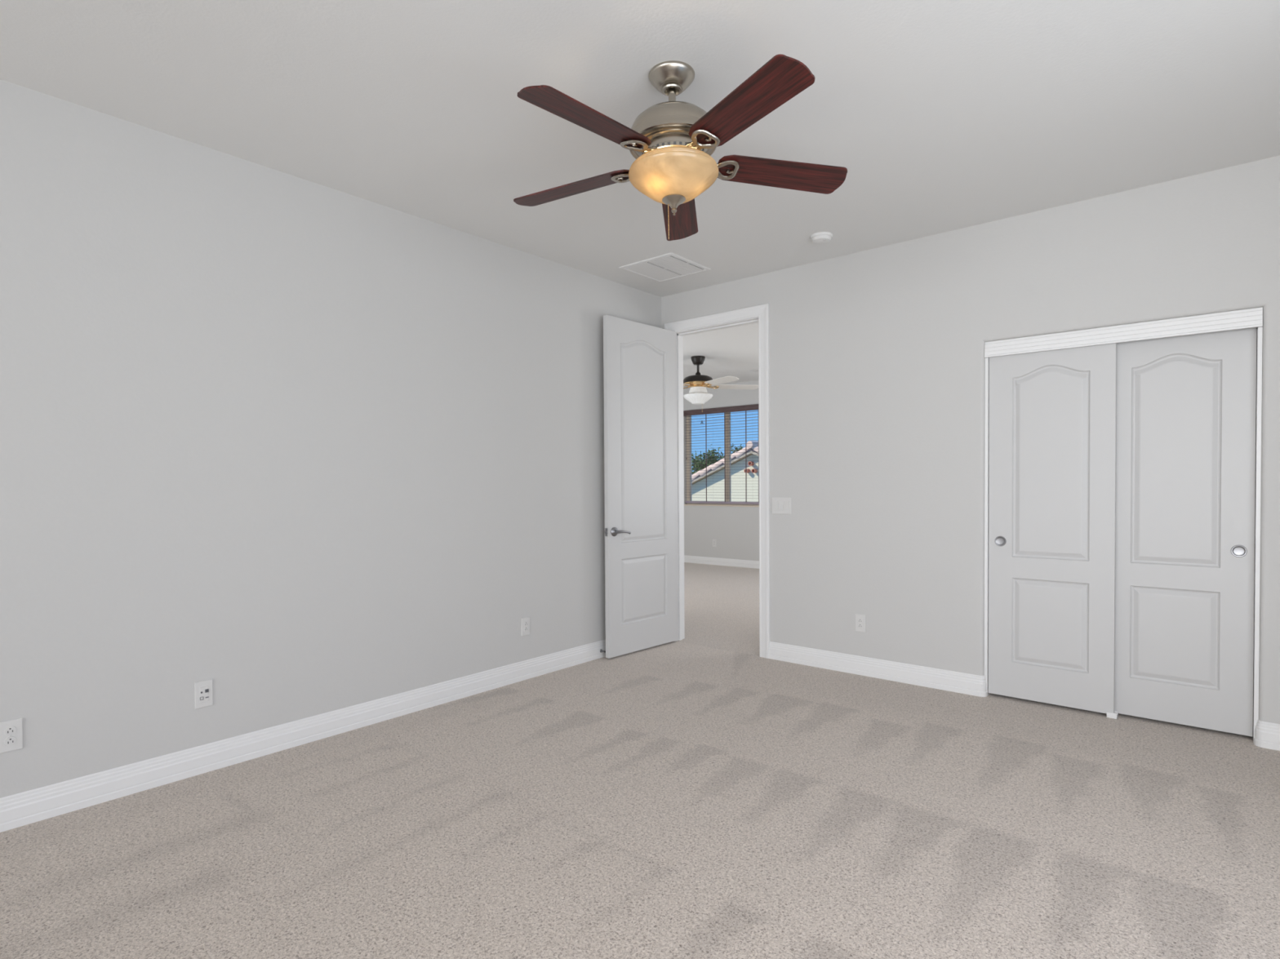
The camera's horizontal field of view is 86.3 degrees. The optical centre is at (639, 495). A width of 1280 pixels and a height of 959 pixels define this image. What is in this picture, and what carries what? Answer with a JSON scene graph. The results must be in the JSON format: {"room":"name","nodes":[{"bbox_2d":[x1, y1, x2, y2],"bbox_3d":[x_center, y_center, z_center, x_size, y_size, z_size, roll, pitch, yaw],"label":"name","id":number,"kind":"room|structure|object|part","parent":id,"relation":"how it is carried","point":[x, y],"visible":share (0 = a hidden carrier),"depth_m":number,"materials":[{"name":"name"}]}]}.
{"room":"empty bedroom","nodes":[
{"label":"empty bedroom","id":0,"kind":"room"},
{"bbox_2d":[0,79,661,798],"bbox_3d":[-3.282,-0.120,1.462,0.120,2.743,10.620,1,1,40],"label":"wall","id":1,"kind":"structure","parent":0,"point":[302,448],"depth_m":3.15,"materials":[{"name":"paint"}]},
{"bbox_2d":[0,718,22,753],"bbox_3d":[-2.320,0.885,2.518,0.009,0.114,0.070,1,1,40],"label":"wall outlet","id":2,"kind":"object","parent":1,"relation":"attached to","point":[11,731],"visible":1,"depth_m":2.52,"materials":[{"name":"plastic"}]},
{"bbox_2d":[4,736,16,746],"bbox_3d":[-2.319,0.904,2.517,0.004,0.034,0.034,1,1,40],"label":"socket","id":3,"kind":"object","parent":2,"relation":"attached to","point":[8,740],"depth_m":2.51,"materials":[{"name":"plastic"}]},
{"bbox_2d":[4,725,16,735],"bbox_3d":[-2.319,0.865,2.516,0.004,0.034,0.034,1,1,40],"label":"socket","id":4,"kind":"object","parent":2,"relation":"attached to","point":[8,730],"depth_m":2.51,"materials":[{"name":"plastic"}]},
{"bbox_2d":[194,679,213,709],"bbox_3d":[-1.915,0.871,3.000,0.010,0.116,0.070,1,1,40],"label":"outlet","id":5,"kind":"object","parent":1,"relation":"attached to","point":[203,690],"visible":1,"depth_m":3.00,"materials":[{"name":"plastic"}]},
{"bbox_2d":[0,639,605,832],"bbox_3d":[-3.183,1.190,1.488,0.016,0.120,10.500,1,1,40],"label":"baseboard","id":6,"kind":"structure","parent":1,"relation":"attached to","point":[21,809],"depth_m":3.15,"materials":[{"name":"paint"}]},
{"bbox_2d":[520,617,529,635],"bbox_3d":[-0.736,0.842,4.402,0.010,0.114,0.070,1,1,40],"label":"wall outlet","id":7,"kind":"object","parent":1,"relation":"attached to","point":[525,622],"visible":1,"depth_m":4.40,"materials":[{"name":"plastic"}]},
{"bbox_2d":[524,621,528,631],"bbox_3d":[-0.735,0.842,4.401,0.004,0.066,0.033,1,1,40],"label":"socket","id":8,"kind":"object","parent":7,"relation":"attached to","point":[526,623],"depth_m":4.40,"materials":[{"name":"plastic"}]},
{"bbox_2d":[0,562,1279,958],"bbox_3d":[-1.506,1.213,2.967,8.280,0.001,14.920,1,1,40],"label":"floor","id":9,"kind":"structure","parent":0,"point":[700,795],"depth_m":2.44,"materials":[{"name":"carpet"}]},
{"bbox_2d":[1106,711,1118,719],"bbox_3d":[2.519,1.160,3.643,0.045,0.030,0.090,1,1,40],"label":"floor guide","id":10,"kind":"object","parent":9,"relation":"on","point":[1114,715],"visible":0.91,"depth_m":3.61,"materials":[{"name":"paint"}]},
{"bbox_2d":[0,0,1279,389],"bbox_3d":[-1.536,-1.590,2.926,8.550,0.120,15.220,1,1,40],"label":"ceiling","id":11,"kind":"structure","parent":0,"point":[940,116],"depth_m":2.63,"materials":[{"name":"paint"}]},
{"bbox_2d":[618,252,711,282],"bbox_3d":[0.174,-1.569,4.724,0.455,0.009,0.450,1,1,40],"label":"ceiling vent","id":12,"kind":"object","parent":11,"relation":"in","point":[669,266],"visible":1,"depth_m":4.70,"materials":[{"name":"metal"}]},
{"bbox_2d":[513,54,847,240],"bbox_3d":[0.086,-1.232,2.455,1.286,0.603,1.252,-1,0,40],"label":"ceiling fan","id":13,"kind":"object","parent":11,"relation":"hanging from","point":[673,143],"visible":1,"depth_m":2.37,"materials":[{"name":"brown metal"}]},
{"bbox_3d":[-0.259,-1.193,2.658,0.507,0.006,0.147,-4,11,24],"label":"blade","id":14,"kind":"part","parent":13,"relation":"part of","materials":[{"name":"brown wood"}]},
{"bbox_3d":[-0.161,-1.198,2.177,0.147,0.006,0.507,15,13,41],"label":"blade","id":15,"kind":"part","parent":13,"relation":"part of","materials":[{"name":"brown wood"}]},
{"bbox_3d":[0.104,-0.998,2.483,0.003,0.135,0.003,-1,0,40],"label":"pull chain","id":16,"kind":"part","parent":13,"relation":"part of","materials":[{"name":"gold metal"}]},
{"bbox_3d":[0.122,-1.137,2.485,0.327,0.123,0.327,-1,0,40],"label":"lamp shade","id":17,"kind":"part","parent":13,"relation":"part of","materials":[{"name":"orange glass"}]},
{"bbox_3d":[0.168,-1.199,2.901,0.147,0.006,0.507,-14,-4,6],"label":"blade","id":18,"kind":"part","parent":13,"relation":"part of","materials":[{"name":"brown wood"}]},
{"bbox_3d":[0.327,-1.207,2.121,0.147,0.006,0.507,14,-5,-29],"label":"blade","id":19,"kind":"part","parent":13,"relation":"part of","materials":[{"name":"brown wood"}]},
{"bbox_3d":[0.531,-1.208,2.569,0.507,0.006,0.147,1,-13,-12],"label":"blade","id":20,"kind":"part","parent":13,"relation":"part of","materials":[{"name":"brown wood"}]},
{"bbox_2d":[683,355,758,412],"bbox_3d":[0.640,-1.308,8.041,1.443,0.656,1.409,1,1,40],"label":"ceiling fan","id":21,"kind":"object","parent":11,"relation":"hanging from","point":[698,394],"visible":0.94,"depth_m":7.98,"materials":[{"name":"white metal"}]},
{"bbox_3d":[0.688,-1.169,8.074,0.351,0.185,0.351,1,1,40],"label":"lamp shade","id":22,"kind":"part","parent":21,"relation":"part of","materials":[{"name":"white glass"}]},
{"bbox_3d":[0.912,-1.286,7.648,0.150,0.006,0.560,13,-5,-28],"label":"blade","id":23,"kind":"part","parent":21,"relation":"part of","materials":[{"name":"white wood"}]},
{"bbox_3d":[1.160,-1.296,8.155,0.560,0.006,0.150,-1,-11,-10],"label":"blade","id":24,"kind":"part","parent":21,"relation":"part of","materials":[{"name":"white wood"}]},
{"bbox_2d":[809,231,832,244],"bbox_3d":[1.095,-1.548,4.126,0.132,0.040,0.132,1,1,40],"label":"smoke detector","id":25,"kind":"object","parent":11,"relation":"attached to","point":[822,237],"visible":1,"depth_m":4.09,"materials":[{"name":"paint"}]},
{"bbox_2d":[683,380,759,560],"bbox_3d":[2.486,-0.301,9.414,6.320,2.743,0.140,1,1,40],"label":"wall","id":26,"kind":"structure","parent":0,"point":[735,530],"depth_m":10.37,"materials":[{"name":"paint"}]},
{"bbox_2d":[712,539,716,546],"bbox_3d":[1.140,0.728,10.473,0.070,0.114,0.010,1,1,40],"label":"wall outlet","id":27,"kind":"object","parent":26,"relation":"attached to","point":[714,541],"visible":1,"depth_m":10.46,"materials":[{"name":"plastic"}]},
{"bbox_2d":[684,412,759,506],"bbox_3d":[1.321,-0.590,10.369,1.537,1.499,0.137,1,1,40],"label":"window","id":28,"kind":"structure","parent":26,"relation":"in","point":[728,497],"depth_m":10.40,"materials":[{"name":"brown wood"}]},
{"bbox_2d":[683,404,759,504],"bbox_3d":[1.296,-0.606,10.340,1.529,1.458,0.078,1,1,40],"label":"window blind","id":29,"kind":"object","parent":28,"relation":"attached to","point":[747,407],"visible":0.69,"depth_m":10.33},
{"bbox_3d":[1.309,0.105,10.363,1.507,0.036,0.048,1,1,40],"label":"rail","id":30,"kind":"part","parent":29,"relation":"part of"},
{"bbox_3d":[1.308,0.152,10.361,1.535,0.016,0.082,1,1,40],"label":"sill","id":31,"kind":"part","parent":28,"relation":"part of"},
{"bbox_3d":[1.337,-0.593,10.402,0.075,1.405,0.053,1,1,40],"label":"meeting rail","id":32,"kind":"part","parent":28,"relation":"part of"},
{"bbox_2d":[684,555,759,568],"bbox_3d":[2.444,1.016,9.378,6.080,0.110,0.016,1,1,40],"label":"baseboard","id":33,"kind":"structure","parent":26,"relation":"attached to","point":[691,559],"depth_m":10.38,"materials":[{"name":"paint"}]},
{"bbox_2d":[661,155,1279,724],"bbox_3d":[1.922,-0.201,4.103,4.690,2.743,0.120,1,1,40],"label":"wall","id":34,"kind":"structure","parent":0,"point":[877,359],"depth_m":4.14,"materials":[{"name":"paint"}]},
{"bbox_2d":[603,315,678,658],"bbox_3d":[0.020,-0.065,5.125,0.159,2.430,0.782,1,1,43],"label":"door","id":35,"kind":"structure","parent":34,"relation":"in","point":[640,359],"depth_m":5.08,"materials":[{"name":"paint"}]},
{"bbox_3d":[-0.113,0.263,4.889,0.026,0.033,0.126,1,1,43],"label":"handle","id":36,"kind":"part","parent":35,"relation":"part of","materials":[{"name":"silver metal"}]},
{"bbox_2d":[664,303,769,658],"bbox_3d":[0.599,-0.103,5.204,0.931,2.523,0.139,1,1,40],"label":"door frame","id":37,"kind":"structure","parent":34,"relation":"attached to","point":[758,313],"depth_m":4.91,"materials":[{"name":"paint"}]},
{"bbox_2d":[772,497,791,514],"bbox_3d":[0.994,0.072,4.803,0.150,0.116,0.012,1,1,40],"label":"light switch","id":38,"kind":"object","parent":34,"relation":"attached to","point":[780,505],"visible":1,"depth_m":4.80,"materials":[{"name":"plastic"}]},
{"bbox_2d":[855,613,866,632],"bbox_3d":[1.436,0.831,4.452,0.070,0.114,0.010,1,1,40],"label":"wall outlet","id":39,"kind":"object","parent":34,"relation":"attached to","point":[860,620],"visible":1,"depth_m":4.45,"materials":[{"name":"plastic"}]},
{"bbox_2d":[857,617,862,628],"bbox_3d":[1.435,0.831,4.450,0.033,0.066,0.004,1,1,40],"label":"socket","id":40,"kind":"object","parent":39,"relation":"attached to","point":[860,620],"depth_m":4.45,"materials":[{"name":"plastic"}]},
{"bbox_2d":[768,641,986,697],"bbox_3d":[1.476,1.107,4.437,1.418,0.120,0.042,1,1,40],"label":"baseboard","id":41,"kind":"structure","parent":34,"relation":"attached to","point":[931,677],"depth_m":4.35,"materials":[{"name":"paint"}]},
{"bbox_2d":[984,357,990,696],"bbox_3d":[2.048,0.186,4.018,0.016,1.971,0.098,1,1,40],"label":"trim","id":42,"kind":"structure","parent":34,"relation":"attached to","point":[987,360],"depth_m":3.98,"materials":[{"name":"paint"}]},
{"bbox_2d":[988,342,1116,713],"bbox_3d":[2.273,0.163,3.797,0.606,1.985,0.038,1,1,40],"label":"door","id":43,"kind":"structure","parent":34,"relation":"in","point":[1052,439],"depth_m":3.77,"materials":[{"name":"paint"}]},
{"bbox_3d":[2.079,0.262,3.942,0.060,0.060,0.006,1,1,40],"label":"finger pull","id":44,"kind":"part","parent":43,"relation":"part of","materials":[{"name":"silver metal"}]},
{"bbox_2d":[984,306,1262,357],"bbox_3d":[2.454,-0.841,3.577,1.191,0.091,0.017,1,1,40],"label":"trim","id":45,"kind":"structure","parent":34,"relation":"attached to","point":[1249,317],"depth_m":3.51,"materials":[{"name":"paint"}]},
{"bbox_2d":[1114,327,1256,737],"bbox_3d":[2.722,0.166,3.479,0.606,1.985,0.038,1,1,40],"label":"door","id":46,"kind":"structure","parent":34,"relation":"in","point":[1186,405],"depth_m":3.44,"materials":[{"name":"paint"}]},
{"bbox_3d":[2.901,0.269,3.310,0.060,0.060,0.006,1,1,40],"label":"finger pull","id":47,"kind":"part","parent":46,"relation":"part of","materials":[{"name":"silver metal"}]},
{"bbox_2d":[1253,327,1262,742],"bbox_3d":[2.948,0.194,3.262,0.016,1.971,0.098,1,1,40],"label":"trim","id":48,"kind":"structure","parent":34,"relation":"attached to","point":[1260,330],"depth_m":3.23,"materials":[{"name":"paint"}]},
{"label":"outside","id":49,"kind":"structure","parent":0,"visible":0},
{"bbox_3d":[23.009,3.287,48.245,100.000,0.100,85.300,1,1,40],"label":"ground","id":50,"kind":"structure","parent":49,"visible":0},
{"bbox_2d":[691,444,724,473],"bbox_3d":[2.989,0.830,28.055,2.287,5.819,1.890,-1,1,-32],"label":"tree","id":51,"kind":"object","parent":50,"relation":"on","point":[700,466],"visible":0.14,"depth_m":27.55,"materials":[{"name":"green plant"}]},
{"bbox_2d":[691,440,758,502],"bbox_3d":[5.266,0.996,19.343,11.400,5.755,8.290,1,1,40],"label":"house","id":52,"kind":"structure","parent":50,"relation":"on","point":[716,479],"depth_m":16.69,"materials":[{"name":"beige paint"}]},
{"bbox_2d":[730,443,742,454],"bbox_3d":[5.513,0.296,38.316,1.531,6.479,1.468,1,1,40],"label":"tree","id":53,"kind":"object","parent":50,"relation":"on","point":[736,449],"visible":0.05,"depth_m":38.15,"materials":[{"name":"green plant"}]},
{"bbox_3d":[0.217,-0.089,-1.477,0.120,2.743,10.620,1,1,40],"label":"wall","id":54,"kind":"structure","parent":0,"visible":0},
{"bbox_2d":[1253,720,1279,751],"bbox_3d":[-0.119,1.217,-1.069,0.903,0.120,10.526,1,1,40],"label":"baseboard","id":55,"kind":"structure","parent":54,"relation":"attached to","point":[1267,735],"depth_m":3.19,"materials":[{"name":"paint"}]}
]}

